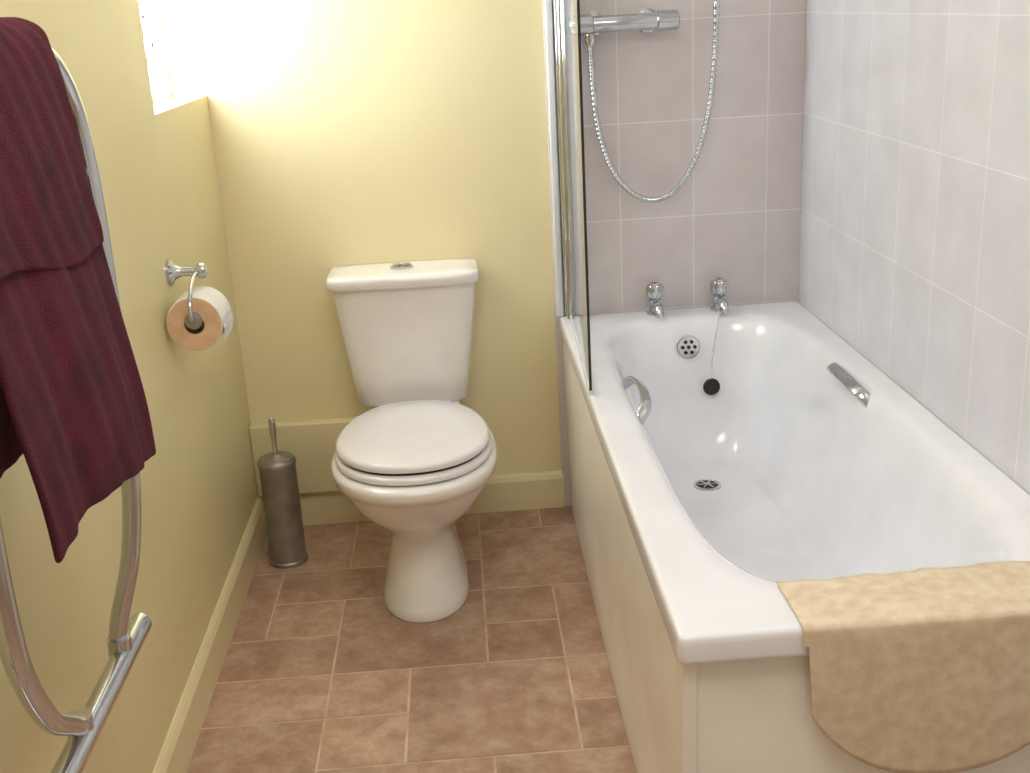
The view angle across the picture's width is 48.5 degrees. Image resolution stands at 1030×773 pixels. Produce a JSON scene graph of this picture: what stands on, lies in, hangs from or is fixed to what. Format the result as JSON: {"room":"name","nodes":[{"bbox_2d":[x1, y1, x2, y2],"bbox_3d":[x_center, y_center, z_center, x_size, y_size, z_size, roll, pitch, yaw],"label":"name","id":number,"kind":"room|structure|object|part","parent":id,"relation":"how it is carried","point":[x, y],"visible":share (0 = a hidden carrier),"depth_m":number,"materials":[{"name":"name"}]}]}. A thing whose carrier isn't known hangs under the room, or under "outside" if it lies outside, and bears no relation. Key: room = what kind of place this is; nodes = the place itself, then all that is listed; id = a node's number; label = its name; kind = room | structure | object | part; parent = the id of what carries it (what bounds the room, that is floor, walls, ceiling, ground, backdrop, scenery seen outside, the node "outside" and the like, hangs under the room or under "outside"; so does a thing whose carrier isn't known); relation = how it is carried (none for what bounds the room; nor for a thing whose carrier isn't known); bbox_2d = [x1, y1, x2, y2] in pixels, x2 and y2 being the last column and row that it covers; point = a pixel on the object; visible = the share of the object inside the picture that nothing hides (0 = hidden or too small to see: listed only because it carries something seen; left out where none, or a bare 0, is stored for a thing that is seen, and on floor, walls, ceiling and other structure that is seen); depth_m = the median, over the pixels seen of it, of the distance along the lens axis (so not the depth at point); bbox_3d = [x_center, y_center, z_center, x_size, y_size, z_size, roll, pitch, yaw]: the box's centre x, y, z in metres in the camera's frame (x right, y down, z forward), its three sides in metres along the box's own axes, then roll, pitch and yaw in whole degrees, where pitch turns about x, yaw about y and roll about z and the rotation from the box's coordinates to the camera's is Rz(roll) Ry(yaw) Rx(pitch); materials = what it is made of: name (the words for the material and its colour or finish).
{"room":"bathroom","nodes":[
{"label":"bathroom","id":0,"kind":"room"},
{"bbox_2d":[0,0,257,772],"bbox_3d":[-0.808,-0.087,1.288,0.200,2.350,3.790,-4,19,-2],"label":"wall","id":1,"kind":"structure","parent":0,"point":[157,166],"depth_m":2.30,"materials":[{"name":"paint"}]},
{"bbox_2d":[0,48,151,772],"bbox_3d":[-0.606,0.089,1.294,0.181,0.916,0.803,-4,19,-2],"label":"towel rail","id":2,"kind":"object","parent":1,"relation":"attached to","point":[82,727],"visible":0.64,"depth_m":1.50,"materials":[{"name":"silver metal"}]},
{"bbox_2d":[0,17,155,562],"bbox_3d":[-0.538,-0.094,1.216,0.136,0.568,0.514,-4,19,-2],"label":"bath towel","id":3,"kind":"object","parent":2,"relation":"hanging from","point":[73,401],"visible":1,"depth_m":1.24,"materials":[{"name":"red fabric"}]},
{"bbox_2d":[138,0,171,102],"bbox_3d":[-0.942,-1.121,2.631,0.036,0.930,0.580,-4,19,-2],"label":"window","id":4,"kind":"structure","parent":1,"relation":"in","point":[149,9],"depth_m":2.94,"materials":[{"name":"plastic"}]},
{"bbox_3d":[-0.942,-1.121,2.631,0.036,0.930,0.580,-4,19,-2],"label":"frame","id":5,"kind":"part","parent":4,"relation":"part of","materials":[{"name":"plastic"}]},
{"bbox_2d":[165,259,207,329],"bbox_3d":[-0.720,-0.204,2.495,0.086,0.133,0.170,-4,19,-2],"label":"toilet roll holder","id":6,"kind":"object","parent":1,"relation":"attached to","point":[193,320],"visible":0.88,"depth_m":2.51,"materials":[{"name":"silver metal"}]},
{"bbox_3d":[-0.726,-0.255,2.535,0.084,0.060,0.060,-4,19,-2],"label":"wall plate","id":7,"kind":"part","parent":6,"relation":"part of","materials":[{"name":"silver metal"}]},
{"bbox_3d":[-0.690,-0.141,2.453,0.038,0.038,0.017,-4,19,-2],"label":"knob","id":8,"kind":"part","parent":6,"relation":"part of","materials":[{"name":"metal"}]},
{"bbox_3d":[-0.696,-0.195,2.484,0.012,0.094,0.140,-4,19,-2],"label":"arm","id":9,"kind":"part","parent":6,"relation":"part of","materials":[{"name":"silver metal"}]},
{"bbox_2d":[166,286,232,350],"bbox_3d":[-0.691,-0.150,2.509,0.122,0.120,0.106,-4,19,-2],"label":"toilet paper roll","id":10,"kind":"object","parent":6,"relation":"on","point":[215,311],"visible":0.93,"depth_m":2.47,"materials":[{"name":"paper"}]},
{"bbox_2d":[153,496,266,772],"bbox_3d":[-0.643,0.964,1.647,0.016,0.115,3.789,-4,19,-2],"label":"baseboard","id":11,"kind":"structure","parent":1,"relation":"attached to","point":[177,750],"depth_m":2.64,"materials":[{"name":"paint"}]},
{"bbox_2d":[158,0,561,474],"bbox_3d":[-0.115,-0.752,3.163,2.017,2.350,0.100,-4,19,-2],"label":"wall","id":12,"kind":"structure","parent":0,"point":[345,132],"depth_m":3.15,"materials":[{"name":"paint"}]},
{"bbox_2d":[249,416,357,496],"bbox_3d":[-0.524,0.201,3.377,0.489,0.218,0.044,-4,19,-2],"label":"pipe boxing","id":13,"kind":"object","parent":12,"relation":"attached to","point":[312,442],"depth_m":3.34,"materials":[{"name":"paint"}]},
{"bbox_2d":[299,470,564,525],"bbox_3d":[-0.298,0.341,3.453,0.896,0.115,0.016,-4,19,-2],"label":"baseboard","id":14,"kind":"structure","parent":12,"relation":"attached to","point":[535,490],"depth_m":3.45,"materials":[{"name":"paint"}]},
{"bbox_2d":[542,0,805,505],"bbox_3d":[0.440,-0.772,3.132,0.709,2.350,0.010,-4,19,-2],"label":"tiles","id":15,"kind":"structure","parent":12,"relation":"attached to","point":[735,219],"depth_m":3.18,"materials":[{"name":"grey tile"}]},
{"bbox_2d":[580,0,719,202],"bbox_3d":[0.356,-1.114,2.923,0.436,1.301,0.162,-4,19,-2],"label":"shower mixer","id":16,"kind":"object","parent":15,"relation":"attached to","point":[592,24],"visible":1,"depth_m":3.01,"materials":[{"name":"silver metal"}]},
{"bbox_2d":[585,32,594,44],"bbox_3d":[0.198,-0.916,3.003,0.026,0.034,0.026,-4,19,-2],"label":"outlet","id":17,"kind":"object","parent":16,"relation":"attached to","point":[589,36],"depth_m":2.99,"materials":[{"name":"silver metal"}]},
{"bbox_2d":[187,506,635,772],"bbox_3d":[0.158,0.965,1.696,1.817,0.001,3.990,-4,19,-2],"label":"floor","id":18,"kind":"structure","parent":0,"point":[317,675],"depth_m":2.66,"materials":[{"name":"ceramic tile"},{"name":"grout"}]},
{"bbox_2d":[257,417,307,567],"bbox_3d":[-0.651,0.288,3.169,0.108,0.430,0.108,-4,19,-2],"label":"toilet brush","id":19,"kind":"object","parent":18,"relation":"on","point":[277,469],"visible":1,"depth_m":3.15,"materials":[{"name":"metal"}]},
{"bbox_3d":[-0.659,0.138,3.119,0.019,0.113,0.019,-4,19,-2],"label":"handle","id":20,"kind":"part","parent":19,"relation":"part of","materials":[{"name":"silver metal"}]},
{"bbox_3d":[-0.656,0.193,3.137,0.098,0.017,0.098,-4,19,-2],"label":"cup lid","id":21,"kind":"part","parent":19,"relation":"part of","materials":[{"name":"metal"}]},
{"bbox_2d":[326,258,496,622],"bbox_3d":[-0.265,0.130,2.992,0.426,0.801,0.758,-4,19,-2],"label":"toilet","id":22,"kind":"object","parent":18,"relation":"on","point":[414,463],"visible":1,"depth_m":2.95,"materials":[{"name":"ceramic"}]},
{"bbox_3d":[-0.306,-0.308,3.136,0.413,0.035,0.205,-4,19,-2],"label":"cistern lid","id":23,"kind":"part","parent":22,"relation":"part of","materials":[{"name":"ceramic"}]},
{"bbox_3d":[-0.257,0.118,2.887,0.386,0.023,0.479,-4,19,-2],"label":"lid","id":24,"kind":"part","parent":22,"relation":"part of","materials":[{"name":"plastic"}]},
{"bbox_3d":[-0.255,0.149,2.883,0.394,0.018,0.480,-4,19,-2],"label":"seat","id":25,"kind":"part","parent":22,"relation":"part of","materials":[{"name":"plastic"}]},
{"bbox_2d":[560,301,1029,772],"bbox_3d":[0.541,0.333,2.559,0.697,0.609,1.778,-4,19,-2],"label":"bathtub","id":26,"kind":"object","parent":18,"relation":"on","point":[717,460],"visible":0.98,"depth_m":2.44,"materials":[{"name":"ceramic"}]},
{"bbox_2d":[544,0,592,393],"bbox_3d":[0.134,-0.780,2.729,0.060,1.447,0.713,-4,19,-2],"label":"screen","id":27,"kind":"object","parent":26,"relation":"on","point":[566,13],"visible":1,"depth_m":2.92,"materials":[{"name":"clear glass"}]},
{"bbox_3d":[0.131,-0.770,2.710,0.006,1.415,0.665,-3,18,0],"label":"glass panel","id":28,"kind":"part","parent":27,"relation":"part of","materials":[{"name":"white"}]},
{"bbox_3d":[0.137,-0.662,2.394,0.006,1.418,0.003,-4,19,-2],"label":"edge trim","id":29,"kind":"part","parent":27,"relation":"part of","materials":[{"name":"silver metal"}]},
{"bbox_3d":[0.210,0.380,2.561,0.026,0.552,1.766,-4,19,-2],"label":"panel","id":30,"kind":"part","parent":26,"relation":"part of","materials":[{"name":"plastic"}]},
{"bbox_3d":[0.280,0.025,2.661,0.060,0.061,0.259,-4,19,-2],"label":"grip handle","id":31,"kind":"part","parent":26,"relation":"part of","materials":[{"name":"silver metal"}]},
{"bbox_2d":[646,282,663,317],"bbox_3d":[0.400,-0.244,3.225,0.050,0.092,0.101,-4,19,-2],"label":"tap","id":32,"kind":"object","parent":26,"relation":"on","point":[654,291],"visible":1,"depth_m":3.23,"materials":[{"name":"silver metal"}]},
{"bbox_3d":[0.397,-0.272,3.243,0.050,0.039,0.050,-4,19,-2],"label":"handle","id":33,"kind":"part","parent":32,"relation":"part of","materials":[{"name":"silver metal"}]},
{"bbox_3d":[0.402,-0.220,3.219,0.025,0.038,0.073,-4,19,-2],"label":"spout","id":34,"kind":"part","parent":32,"relation":"part of","materials":[{"name":"silver metal"}]},
{"bbox_3d":[0.485,-0.110,3.196,0.066,0.066,0.018,-4,19,-2],"label":"overflow plate","id":35,"kind":"part","parent":26,"relation":"part of","materials":[{"name":"silver metal"}]},
{"bbox_3d":[0.562,-0.111,3.208,0.013,0.182,0.126,4,20,20],"label":"plug chain","id":36,"kind":"part","parent":26,"relation":"part of","materials":[{"name":"silver metal"}]},
{"bbox_2d":[710,278,728,313],"bbox_3d":[0.583,-0.256,3.232,0.050,0.092,0.101,-4,19,-2],"label":"tap","id":37,"kind":"object","parent":26,"relation":"on","point":[718,287],"visible":1,"depth_m":3.23,"materials":[{"name":"silver metal"}]},
{"bbox_3d":[0.581,-0.284,3.250,0.050,0.039,0.050,-4,19,-2],"label":"handle","id":38,"kind":"part","parent":37,"relation":"part of","materials":[{"name":"silver metal"}]},
{"bbox_3d":[0.585,-0.232,3.226,0.025,0.038,0.073,-4,19,-2],"label":"spout","id":39,"kind":"part","parent":37,"relation":"part of","materials":[{"name":"silver metal"}]},
{"bbox_3d":[0.782,-0.009,2.680,0.060,0.061,0.259,-4,19,-2],"label":"grip handle","id":40,"kind":"part","parent":26,"relation":"part of","materials":[{"name":"silver metal"}]},
{"bbox_3d":[0.602,0.630,1.752,0.672,0.552,0.018,-4,19,-2],"label":"panel","id":41,"kind":"part","parent":26,"relation":"part of","materials":[{"name":"plastic"}]},
{"bbox_2d":[777,560,1029,772],"bbox_3d":[0.665,0.424,1.736,0.515,0.265,0.157,-4,19,-2],"label":"bath mat","id":42,"kind":"object","parent":26,"relation":"on","point":[925,669],"visible":1,"depth_m":1.66,"materials":[{"name":"fabric"}]},
{"bbox_2d":[697,480,716,487],"bbox_3d":[0.515,0.264,3.063,0.054,0.004,0.054,-4,19,-2],"label":"drain","id":43,"kind":"object","parent":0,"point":[700,483],"depth_m":3.06,"materials":[{"name":"metal"}]},
{"bbox_2d":[798,0,1029,494],"bbox_3d":[0.953,-0.205,1.357,0.100,2.350,3.790,-4,19,-2],"label":"wall","id":44,"kind":"structure","parent":0,"point":[914,250],"depth_m":2.35,"materials":[{"name":"tile"}]}
]}

